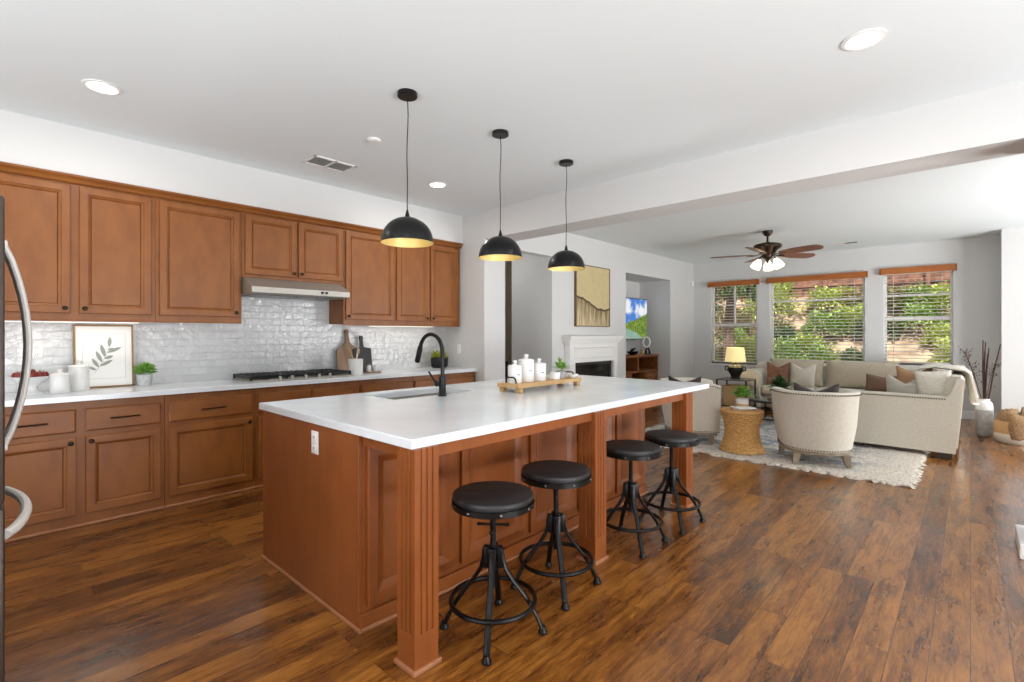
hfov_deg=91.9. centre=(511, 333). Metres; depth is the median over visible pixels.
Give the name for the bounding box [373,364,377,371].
salt shaker
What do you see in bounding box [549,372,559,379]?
cup
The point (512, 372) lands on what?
jar
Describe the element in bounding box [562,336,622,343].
mantel shelf
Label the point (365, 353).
cutting board
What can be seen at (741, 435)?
table
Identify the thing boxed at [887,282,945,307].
shrub
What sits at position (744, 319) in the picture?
shrub
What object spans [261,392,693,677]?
base cabinet
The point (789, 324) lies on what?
shrub
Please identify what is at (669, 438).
bar stool
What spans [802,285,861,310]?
shrub
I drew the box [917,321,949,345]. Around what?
shrub
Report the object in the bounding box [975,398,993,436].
floor vase
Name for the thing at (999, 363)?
branch
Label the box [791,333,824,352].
shrub
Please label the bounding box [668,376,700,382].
throw pillow
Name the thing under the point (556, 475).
bar stool
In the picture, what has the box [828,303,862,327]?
shrub
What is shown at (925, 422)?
sectional sofa
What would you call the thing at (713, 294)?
window
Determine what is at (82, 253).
upper cabinet
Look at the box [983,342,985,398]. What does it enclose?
stick
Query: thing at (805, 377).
throw pillow
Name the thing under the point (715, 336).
shrub
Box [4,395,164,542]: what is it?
base cabinet
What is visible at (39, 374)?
fruit
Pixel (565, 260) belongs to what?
pendant light
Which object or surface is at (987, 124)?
beam
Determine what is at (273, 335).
tiled wall
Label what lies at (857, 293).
shrub
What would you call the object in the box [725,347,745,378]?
table lamp
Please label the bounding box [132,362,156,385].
potted succulent
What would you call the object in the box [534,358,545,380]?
lidded canister
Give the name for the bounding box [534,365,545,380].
jar
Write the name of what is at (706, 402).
barrel chair
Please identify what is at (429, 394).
sink
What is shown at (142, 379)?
pot
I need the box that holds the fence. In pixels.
[719,272,949,301]
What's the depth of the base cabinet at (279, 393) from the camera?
4.46 m
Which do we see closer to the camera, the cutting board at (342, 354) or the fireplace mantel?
the cutting board at (342, 354)
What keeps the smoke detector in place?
attached to the ceiling
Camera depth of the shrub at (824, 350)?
12.22 m
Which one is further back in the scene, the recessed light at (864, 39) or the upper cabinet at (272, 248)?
the upper cabinet at (272, 248)
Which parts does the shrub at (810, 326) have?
stem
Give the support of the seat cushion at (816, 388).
on the sectional sofa
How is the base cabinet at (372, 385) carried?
on the floor
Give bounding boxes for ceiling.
[0,0,1023,263]
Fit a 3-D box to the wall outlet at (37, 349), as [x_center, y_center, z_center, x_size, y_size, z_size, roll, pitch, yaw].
[-3.565,0.127,3.710,0.009,0.116,0.072,0,0,43]
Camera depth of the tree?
12.26 m
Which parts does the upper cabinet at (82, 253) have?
door, light rail, door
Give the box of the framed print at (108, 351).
[73,325,133,387]
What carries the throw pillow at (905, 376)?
on the sectional sofa
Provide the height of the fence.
2.150 m
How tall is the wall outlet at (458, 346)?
0.116 m
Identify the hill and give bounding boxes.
[715,296,949,363]
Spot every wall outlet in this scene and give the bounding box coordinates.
[32,343,42,358]
[311,430,317,454]
[457,345,460,353]
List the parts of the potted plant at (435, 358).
pot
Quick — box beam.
[484,80,1023,240]
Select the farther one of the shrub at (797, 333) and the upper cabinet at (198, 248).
the shrub at (797, 333)
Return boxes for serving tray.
[497,371,581,392]
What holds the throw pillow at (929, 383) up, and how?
on the sectional sofa
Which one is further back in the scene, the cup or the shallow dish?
the shallow dish
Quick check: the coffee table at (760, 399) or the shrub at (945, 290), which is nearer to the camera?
the coffee table at (760, 399)
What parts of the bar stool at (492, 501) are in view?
leg, leg, seat, screw post, turn handle, leg, leg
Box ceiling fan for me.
[710,230,823,270]
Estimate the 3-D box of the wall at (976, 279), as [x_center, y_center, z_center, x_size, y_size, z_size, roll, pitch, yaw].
[6.571,-0.087,8.464,8.660,2.858,0.150,0,0,43]
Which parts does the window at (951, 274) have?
sill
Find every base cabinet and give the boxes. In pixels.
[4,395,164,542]
[164,388,254,507]
[255,380,358,488]
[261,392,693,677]
[359,376,412,392]
[413,372,474,387]
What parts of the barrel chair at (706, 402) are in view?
rail, leg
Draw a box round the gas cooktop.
[232,369,354,382]
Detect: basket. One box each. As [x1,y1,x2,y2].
[722,384,749,405]
[993,418,1023,445]
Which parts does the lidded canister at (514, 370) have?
lid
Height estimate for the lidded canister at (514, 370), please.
0.165 m
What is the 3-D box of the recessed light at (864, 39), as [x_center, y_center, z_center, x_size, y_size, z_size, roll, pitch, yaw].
[1.810,-1.511,2.549,0.196,0.008,0.196,0,0,43]
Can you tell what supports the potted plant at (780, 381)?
on the coffee table at (760, 399)
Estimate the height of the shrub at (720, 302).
1.612 m
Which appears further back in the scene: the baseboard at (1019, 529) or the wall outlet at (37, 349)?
the wall outlet at (37, 349)
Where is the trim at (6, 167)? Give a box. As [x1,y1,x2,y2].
[0,161,462,248]
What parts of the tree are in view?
crown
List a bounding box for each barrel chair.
[660,377,720,444]
[769,387,861,467]
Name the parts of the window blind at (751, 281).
ladder cord, rail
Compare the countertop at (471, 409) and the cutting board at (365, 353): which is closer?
the countertop at (471, 409)
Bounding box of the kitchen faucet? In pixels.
[415,332,446,396]
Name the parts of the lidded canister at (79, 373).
lid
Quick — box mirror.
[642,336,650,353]
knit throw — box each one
[916,363,979,404]
[996,407,1023,440]
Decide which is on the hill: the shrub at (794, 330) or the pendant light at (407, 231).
the shrub at (794, 330)
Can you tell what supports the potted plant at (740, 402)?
on the magazine at (749, 407)
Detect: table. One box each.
[716,377,755,407]
[719,407,764,454]
[748,396,773,420]
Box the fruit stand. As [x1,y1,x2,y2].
[7,376,49,394]
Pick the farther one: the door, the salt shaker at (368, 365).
the door
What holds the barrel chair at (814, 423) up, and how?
on the shag rug
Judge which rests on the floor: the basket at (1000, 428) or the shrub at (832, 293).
the basket at (1000, 428)
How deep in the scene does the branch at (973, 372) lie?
6.54 m
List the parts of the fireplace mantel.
pilaster panel, firebox glass, firebox frame, frieze panel, pilaster panel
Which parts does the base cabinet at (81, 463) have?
handle, door, drawer, shoe moulding, drawer, door, handle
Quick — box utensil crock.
[348,359,362,374]
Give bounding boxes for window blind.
[707,279,759,364]
[766,271,867,362]
[880,263,956,364]
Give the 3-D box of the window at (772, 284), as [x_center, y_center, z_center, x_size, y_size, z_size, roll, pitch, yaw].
[5.673,-0.238,9.261,1.570,1.620,0.140,0,0,43]
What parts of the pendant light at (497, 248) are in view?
cord, lamp shade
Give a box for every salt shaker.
[366,364,371,371]
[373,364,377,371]
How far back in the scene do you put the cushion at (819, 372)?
8.40 m
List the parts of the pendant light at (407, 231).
lamp shade, cord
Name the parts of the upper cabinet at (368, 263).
light rail, door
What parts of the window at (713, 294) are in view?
sill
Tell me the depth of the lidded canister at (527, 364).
3.65 m
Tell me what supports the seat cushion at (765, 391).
on the sectional sofa
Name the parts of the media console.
door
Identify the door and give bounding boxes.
[505,262,511,364]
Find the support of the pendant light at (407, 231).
hanging from the ceiling
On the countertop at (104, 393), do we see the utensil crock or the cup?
the utensil crock
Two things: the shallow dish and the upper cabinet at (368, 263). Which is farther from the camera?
the upper cabinet at (368, 263)
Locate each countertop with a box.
[5,366,477,406]
[259,374,708,449]
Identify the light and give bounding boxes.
[5,320,139,322]
[81,79,121,95]
[381,88,433,247]
[385,326,433,326]
[428,182,446,187]
[479,129,521,260]
[548,159,584,270]
[841,28,886,51]
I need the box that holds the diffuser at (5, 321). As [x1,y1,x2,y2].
[5,321,104,322]
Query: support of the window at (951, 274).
attached to the wall at (976, 279)
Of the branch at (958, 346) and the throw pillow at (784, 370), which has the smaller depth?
the branch at (958, 346)
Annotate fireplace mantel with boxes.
[562,336,622,376]
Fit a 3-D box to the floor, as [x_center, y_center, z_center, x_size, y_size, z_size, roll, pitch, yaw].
[1.312,1.392,4.066,10.400,0.100,13.750,0,0,43]
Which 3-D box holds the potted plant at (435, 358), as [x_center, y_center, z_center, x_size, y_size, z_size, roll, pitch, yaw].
[-0.924,0.306,6.294,0.263,0.241,0.256,0,0,43]
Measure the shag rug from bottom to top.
0.027 m
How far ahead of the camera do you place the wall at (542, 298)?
8.31 m
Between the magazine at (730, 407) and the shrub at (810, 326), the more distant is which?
the shrub at (810, 326)
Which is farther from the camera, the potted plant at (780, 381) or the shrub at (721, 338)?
the shrub at (721, 338)
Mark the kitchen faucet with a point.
(441, 383)
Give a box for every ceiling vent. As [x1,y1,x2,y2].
[302,155,356,172]
[831,241,858,244]
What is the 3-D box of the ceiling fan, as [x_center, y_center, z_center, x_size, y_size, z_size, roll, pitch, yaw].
[3.790,-1.227,7.328,1.493,0.578,1.482,0,0,0]
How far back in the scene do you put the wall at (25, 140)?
4.13 m
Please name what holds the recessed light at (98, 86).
in the ceiling
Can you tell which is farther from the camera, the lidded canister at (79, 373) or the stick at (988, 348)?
the stick at (988, 348)
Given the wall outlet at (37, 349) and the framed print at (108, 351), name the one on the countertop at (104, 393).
the framed print at (108, 351)
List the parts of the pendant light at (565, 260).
cord, lamp shade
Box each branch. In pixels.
[958,346,981,390]
[960,348,981,398]
[981,363,1000,397]
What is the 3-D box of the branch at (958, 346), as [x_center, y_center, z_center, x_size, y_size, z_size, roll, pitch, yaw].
[6.189,0.722,6.673,0.264,1.120,0.177,0,0,43]
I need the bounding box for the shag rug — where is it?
[645,415,930,488]
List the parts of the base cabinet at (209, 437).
shoe moulding, drawer, door, handle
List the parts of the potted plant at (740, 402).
pot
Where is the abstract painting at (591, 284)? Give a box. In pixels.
[574,265,609,326]
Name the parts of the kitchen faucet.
lever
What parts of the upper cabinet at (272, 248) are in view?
door, door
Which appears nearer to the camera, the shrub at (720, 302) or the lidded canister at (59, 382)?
the lidded canister at (59, 382)
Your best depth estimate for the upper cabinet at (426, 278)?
5.98 m
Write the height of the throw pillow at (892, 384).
0.408 m
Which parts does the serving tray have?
handle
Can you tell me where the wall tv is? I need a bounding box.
[626,297,646,339]
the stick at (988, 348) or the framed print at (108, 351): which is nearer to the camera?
the framed print at (108, 351)
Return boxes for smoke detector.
[367,137,380,143]
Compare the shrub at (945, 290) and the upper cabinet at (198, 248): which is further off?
the shrub at (945, 290)
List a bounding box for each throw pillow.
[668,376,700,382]
[766,362,790,385]
[790,363,816,387]
[793,383,839,392]
[865,374,896,391]
[885,373,917,393]
[896,366,932,383]
[914,370,951,395]
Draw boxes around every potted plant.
[431,350,447,367]
[549,357,569,377]
[731,385,755,407]
[763,373,795,389]
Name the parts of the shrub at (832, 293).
stem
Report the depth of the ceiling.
3.01 m
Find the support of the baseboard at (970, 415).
attached to the wall at (976, 279)
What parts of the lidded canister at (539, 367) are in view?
lid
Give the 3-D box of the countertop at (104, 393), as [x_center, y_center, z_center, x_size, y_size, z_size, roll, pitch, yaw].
[-2.115,0.447,4.819,0.631,0.039,4.298,0,0,43]
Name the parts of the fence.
rail, fence post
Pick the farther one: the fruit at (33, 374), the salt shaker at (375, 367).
the salt shaker at (375, 367)
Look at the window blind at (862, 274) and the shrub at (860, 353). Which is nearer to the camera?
the window blind at (862, 274)
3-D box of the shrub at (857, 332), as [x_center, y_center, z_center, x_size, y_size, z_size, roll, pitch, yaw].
[9.309,-0.178,12.706,1.114,0.583,1.104,0,0,28]
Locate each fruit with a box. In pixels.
[30,371,36,376]
[36,370,45,376]
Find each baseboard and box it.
[721,392,996,421]
[1015,524,1023,559]
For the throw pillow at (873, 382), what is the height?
0.269 m
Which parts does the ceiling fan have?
blade, lamp shade, blade, lamp shade, lamp shade, blade, blade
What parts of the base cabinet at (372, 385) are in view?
drawer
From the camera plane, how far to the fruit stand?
3.47 m
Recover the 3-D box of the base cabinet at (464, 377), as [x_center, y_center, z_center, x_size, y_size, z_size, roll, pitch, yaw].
[-0.980,0.905,6.041,0.634,0.874,0.936,0,0,43]
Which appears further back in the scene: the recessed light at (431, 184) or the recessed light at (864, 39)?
the recessed light at (431, 184)
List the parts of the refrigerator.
freezer drawer, door, handle, handle, handle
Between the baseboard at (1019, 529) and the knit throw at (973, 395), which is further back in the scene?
the knit throw at (973, 395)
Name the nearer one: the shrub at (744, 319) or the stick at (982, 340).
the stick at (982, 340)
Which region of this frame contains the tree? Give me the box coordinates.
[715,285,755,361]
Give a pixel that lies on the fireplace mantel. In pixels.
(584, 355)
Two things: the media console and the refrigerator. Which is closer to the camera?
the refrigerator
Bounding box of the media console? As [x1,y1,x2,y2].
[626,354,658,379]
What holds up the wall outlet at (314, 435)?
attached to the base cabinet at (369, 529)
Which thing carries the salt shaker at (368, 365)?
on the trivet
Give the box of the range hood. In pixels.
[242,277,349,300]
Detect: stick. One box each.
[982,340,983,387]
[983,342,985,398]
[985,348,988,398]
[988,344,1000,398]
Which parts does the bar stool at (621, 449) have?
leg, leg, screw post, seat, leg, leg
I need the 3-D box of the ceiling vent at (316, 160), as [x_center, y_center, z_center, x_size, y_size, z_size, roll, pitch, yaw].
[-1.620,-1.510,4.403,0.240,0.010,0.400,0,0,43]
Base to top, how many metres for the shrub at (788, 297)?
1.918 m
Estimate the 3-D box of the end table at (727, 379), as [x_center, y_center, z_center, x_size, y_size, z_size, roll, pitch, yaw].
[3.826,1.052,8.451,0.500,0.580,0.500,0,0,43]
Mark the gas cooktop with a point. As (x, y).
(252, 377)
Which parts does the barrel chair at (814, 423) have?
leg, leg, nail trim, rail, nail trim, leg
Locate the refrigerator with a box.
[0,195,32,681]
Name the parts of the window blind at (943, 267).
ladder cord, rail, head rail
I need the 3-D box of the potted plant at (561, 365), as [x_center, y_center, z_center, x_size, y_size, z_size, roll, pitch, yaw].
[0.391,0.267,3.979,0.210,0.175,0.225,0,0,43]
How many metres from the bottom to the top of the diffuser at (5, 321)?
0.003 m
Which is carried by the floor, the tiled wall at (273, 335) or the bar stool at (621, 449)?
the bar stool at (621, 449)
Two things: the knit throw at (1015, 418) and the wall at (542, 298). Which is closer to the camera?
the knit throw at (1015, 418)
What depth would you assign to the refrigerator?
1.54 m
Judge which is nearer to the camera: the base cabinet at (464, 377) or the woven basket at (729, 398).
the base cabinet at (464, 377)
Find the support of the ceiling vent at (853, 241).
in the ceiling
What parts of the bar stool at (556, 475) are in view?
leg, leg, screw post, seat, leg, leg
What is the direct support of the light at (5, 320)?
attached to the upper cabinet at (82, 253)
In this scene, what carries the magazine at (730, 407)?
on the table at (741, 435)
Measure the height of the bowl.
0.141 m
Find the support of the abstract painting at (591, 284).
attached to the wall at (542, 298)
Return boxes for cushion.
[762,385,818,394]
[770,358,823,386]
[815,387,864,391]
[825,360,899,388]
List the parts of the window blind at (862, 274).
ladder cord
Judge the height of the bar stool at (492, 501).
0.626 m
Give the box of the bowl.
[627,348,638,354]
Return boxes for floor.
[5,398,1023,681]
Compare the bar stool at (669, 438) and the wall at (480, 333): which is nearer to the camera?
the bar stool at (669, 438)
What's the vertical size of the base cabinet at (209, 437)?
0.874 m
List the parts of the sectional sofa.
arm, frame, frame, nail trim, arm, frame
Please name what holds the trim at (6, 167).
attached to the upper cabinet at (82, 253)
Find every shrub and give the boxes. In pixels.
[715,290,725,318]
[715,307,753,332]
[715,326,746,350]
[715,336,720,359]
[735,332,755,362]
[738,282,804,320]
[748,315,797,339]
[774,325,799,350]
[774,336,804,358]
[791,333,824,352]
[798,308,857,337]
[799,340,843,359]
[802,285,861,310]
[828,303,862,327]
[838,346,862,360]
[839,285,914,308]
[850,318,904,336]
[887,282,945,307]
[897,301,949,329]
[911,280,949,308]
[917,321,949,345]
[927,336,949,363]
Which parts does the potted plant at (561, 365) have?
pot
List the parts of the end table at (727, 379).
leg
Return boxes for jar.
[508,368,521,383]
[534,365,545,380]
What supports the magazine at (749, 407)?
on the magazine at (730, 407)
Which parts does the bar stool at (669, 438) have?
leg, leg, screw post, seat, leg, leg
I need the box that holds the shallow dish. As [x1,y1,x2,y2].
[568,374,577,377]
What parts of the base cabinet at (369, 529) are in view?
panel, panel, post, plinth moulding, shoe moulding, panel, rail, apron rail, panel, post, plinth moulding, panel, panel, plinth moulding, post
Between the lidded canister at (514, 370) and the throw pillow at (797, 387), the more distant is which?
the throw pillow at (797, 387)
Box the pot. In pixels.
[136,374,152,385]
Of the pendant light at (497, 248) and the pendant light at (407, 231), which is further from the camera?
the pendant light at (497, 248)
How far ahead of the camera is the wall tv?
9.79 m
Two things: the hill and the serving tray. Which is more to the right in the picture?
the hill
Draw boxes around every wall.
[0,109,462,242]
[5,297,445,392]
[446,211,504,381]
[512,233,693,379]
[694,235,999,412]
[1000,227,1023,411]
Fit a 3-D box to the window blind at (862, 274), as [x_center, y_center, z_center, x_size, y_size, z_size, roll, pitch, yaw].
[5.632,-0.280,9.217,1.630,1.632,0.130,0,0,43]
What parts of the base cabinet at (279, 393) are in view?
door, drawer, drawer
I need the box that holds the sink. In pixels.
[386,392,449,399]
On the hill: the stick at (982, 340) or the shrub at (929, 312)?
the shrub at (929, 312)
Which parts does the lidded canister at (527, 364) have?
lid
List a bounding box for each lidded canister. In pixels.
[49,368,69,393]
[68,360,89,390]
[508,360,521,383]
[518,354,533,381]
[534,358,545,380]
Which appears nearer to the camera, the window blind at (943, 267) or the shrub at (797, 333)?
the window blind at (943, 267)
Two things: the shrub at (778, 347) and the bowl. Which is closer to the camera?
the bowl
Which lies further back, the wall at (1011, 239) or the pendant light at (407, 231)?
the wall at (1011, 239)
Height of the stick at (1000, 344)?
1.151 m
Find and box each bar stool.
[440,481,546,665]
[510,460,600,610]
[606,439,667,558]
[639,429,705,534]
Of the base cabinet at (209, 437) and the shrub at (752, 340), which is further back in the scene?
the shrub at (752, 340)
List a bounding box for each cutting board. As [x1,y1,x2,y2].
[336,329,355,369]
[352,336,372,371]
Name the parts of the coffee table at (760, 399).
glass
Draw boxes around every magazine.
[730,406,755,408]
[730,407,756,409]
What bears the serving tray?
on the countertop at (471, 409)
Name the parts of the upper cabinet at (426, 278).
door, light rail, door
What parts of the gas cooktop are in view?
steel plate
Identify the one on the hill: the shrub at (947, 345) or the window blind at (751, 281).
the shrub at (947, 345)
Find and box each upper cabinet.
[0,172,154,322]
[155,198,241,323]
[242,212,342,285]
[329,229,394,325]
[395,244,458,326]
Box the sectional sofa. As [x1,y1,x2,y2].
[741,358,965,459]
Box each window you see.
[710,285,756,366]
[771,277,864,363]
[884,270,952,366]
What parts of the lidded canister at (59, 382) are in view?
lid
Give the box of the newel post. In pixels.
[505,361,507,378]
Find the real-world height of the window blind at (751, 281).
1.709 m
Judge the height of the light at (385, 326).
0.017 m
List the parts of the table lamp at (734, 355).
lamp shade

